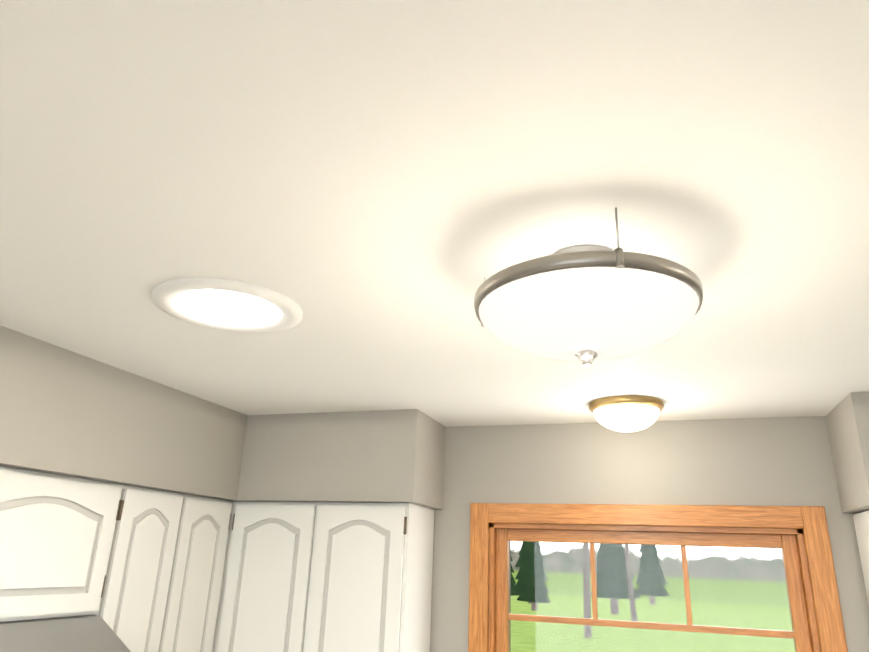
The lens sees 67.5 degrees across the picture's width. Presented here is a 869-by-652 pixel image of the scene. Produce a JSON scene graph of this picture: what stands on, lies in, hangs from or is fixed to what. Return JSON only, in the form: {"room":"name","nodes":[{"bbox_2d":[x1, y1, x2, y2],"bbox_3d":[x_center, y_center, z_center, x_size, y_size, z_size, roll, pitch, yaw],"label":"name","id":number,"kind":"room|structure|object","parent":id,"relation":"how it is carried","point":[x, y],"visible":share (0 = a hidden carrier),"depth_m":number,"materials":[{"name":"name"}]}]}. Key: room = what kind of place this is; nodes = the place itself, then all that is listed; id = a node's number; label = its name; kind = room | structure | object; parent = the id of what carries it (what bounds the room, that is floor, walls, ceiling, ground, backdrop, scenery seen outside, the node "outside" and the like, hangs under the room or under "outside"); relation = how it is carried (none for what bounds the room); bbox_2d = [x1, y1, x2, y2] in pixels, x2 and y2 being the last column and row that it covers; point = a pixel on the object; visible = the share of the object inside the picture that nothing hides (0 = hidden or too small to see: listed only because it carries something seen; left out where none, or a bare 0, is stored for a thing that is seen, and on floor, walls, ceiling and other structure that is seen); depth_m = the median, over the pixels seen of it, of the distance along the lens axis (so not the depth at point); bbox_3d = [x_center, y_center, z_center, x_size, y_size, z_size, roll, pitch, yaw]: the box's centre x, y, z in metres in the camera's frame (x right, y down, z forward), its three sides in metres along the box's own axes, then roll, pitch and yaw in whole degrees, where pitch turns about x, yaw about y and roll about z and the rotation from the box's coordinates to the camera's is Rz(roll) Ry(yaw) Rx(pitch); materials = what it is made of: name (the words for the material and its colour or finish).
{"room":"kitchen","nodes":[
{"label":"kitchen","id":0,"kind":"room"},
{"bbox_2d":[0,325,868,651],"bbox_3d":[-0.276,0.441,-0.722,4.110,2.430,6.820,-5,-21,18],"label":"wall","id":1,"kind":"structure","parent":0,"point":[66,413],"depth_m":2.49,"materials":[{"name":"grey paint"}]},
{"bbox_2d":[0,466,131,621],"bbox_3d":[-1.352,0.549,1.668,0.321,0.396,1.060,-5,-21,18],"label":"upper cabinet","id":2,"kind":"object","parent":1,"relation":"attached to","point":[60,535],"depth_m":1.90,"materials":[{"name":"white wood"}]},
{"bbox_2d":[0,615,130,651],"bbox_3d":[-1.272,0.819,1.539,0.513,0.187,1.050,-5,-21,18],"label":"range hood","id":3,"kind":"object","parent":2,"relation":"attached to","point":[87,633],"visible":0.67,"depth_m":1.82,"materials":[{"name":"silver metal"}]},
{"bbox_2d":[106,486,235,651],"bbox_3d":[-1.096,0.972,2.351,0.321,0.713,0.597,-5,-21,18],"label":"upper cabinet","id":4,"kind":"object","parent":1,"relation":"attached to","point":[138,569],"depth_m":2.33,"materials":[{"name":"white wood"}]},
{"bbox_2d":[216,502,434,651],"bbox_3d":[-0.438,1.088,2.606,0.790,0.713,0.321,-5,-21,18],"label":"upper cabinet","id":5,"kind":"object","parent":1,"relation":"attached to","point":[299,576],"depth_m":2.48,"materials":[{"name":"white wood"}]},
{"bbox_2d":[468,503,847,651],"bbox_3d":[0.758,1.203,2.355,1.295,1.070,0.171,-5,-21,18],"label":"window","id":6,"kind":"structure","parent":1,"relation":"in","point":[490,616],"depth_m":2.44,"materials":[{"name":"brown wood"}]},
{"bbox_2d":[853,510,868,604],"bbox_3d":[1.676,0.915,1.919,0.590,0.701,0.321,-5,-21,18],"label":"upper cabinet","id":7,"kind":"object","parent":1,"relation":"attached to","point":[861,520],"depth_m":2.17,"materials":[{"name":"white wood"}]},
{"bbox_2d":[0,0,868,426],"bbox_3d":[-0.232,-0.749,-0.295,4.110,0.100,6.820,-5,-21,18],"label":"ceiling","id":8,"kind":"structure","parent":0,"point":[376,190],"depth_m":1.01,"materials":[{"name":"paint"}]},
{"bbox_2d":[151,277,302,332],"bbox_3d":[-0.488,-0.039,1.545,0.344,0.014,0.344,-5,-21,18],"label":"recessed light","id":9,"kind":"object","parent":8,"relation":"attached to","point":[229,305],"visible":0.98,"depth_m":1.52,"materials":[{"name":"paint"}]},
{"bbox_2d":[474,208,702,366],"bbox_3d":[0.279,-0.025,1.210,0.413,0.212,0.412,-5,-21,18],"label":"ceiling light","id":10,"kind":"object","parent":8,"relation":"attached to","point":[586,306],"visible":1,"depth_m":1.08,"materials":[{"name":"white glass"}]},
{"bbox_2d":[589,395,663,431],"bbox_3d":[0.685,0.327,2.318,0.260,0.100,0.260,-5,-21,18],"label":"light","id":11,"kind":"object","parent":8,"relation":"attached to","point":[630,413],"visible":1,"depth_m":2.24,"materials":[{"name":"white glass"}]},
{"label":"outside","id":12,"kind":"structure","parent":0,"visible":0},
{"bbox_2d":[511,541,788,605],"bbox_3d":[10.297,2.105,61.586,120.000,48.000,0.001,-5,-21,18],"label":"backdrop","id":13,"kind":"structure","parent":12,"point":[760,576],"depth_m":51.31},
{"bbox_2d":[511,594,794,651],"bbox_3d":[0.712,13.170,29.507,120.000,0.001,55.820,-5,-21,18],"label":"lawn","id":14,"kind":"structure","parent":12,"point":[659,643],"depth_m":26.35,"materials":[{"name":"green plant"}]},
{"bbox_2d":[509,541,668,651],"bbox_3d":[6.009,7.657,33.927,13.570,13.731,33.727,-3,-20,14],"label":"trees","id":15,"kind":"object","parent":14,"relation":"on","point":[654,567],"depth_m":34.78,"materials":[{"name":"green plant"}]}
]}

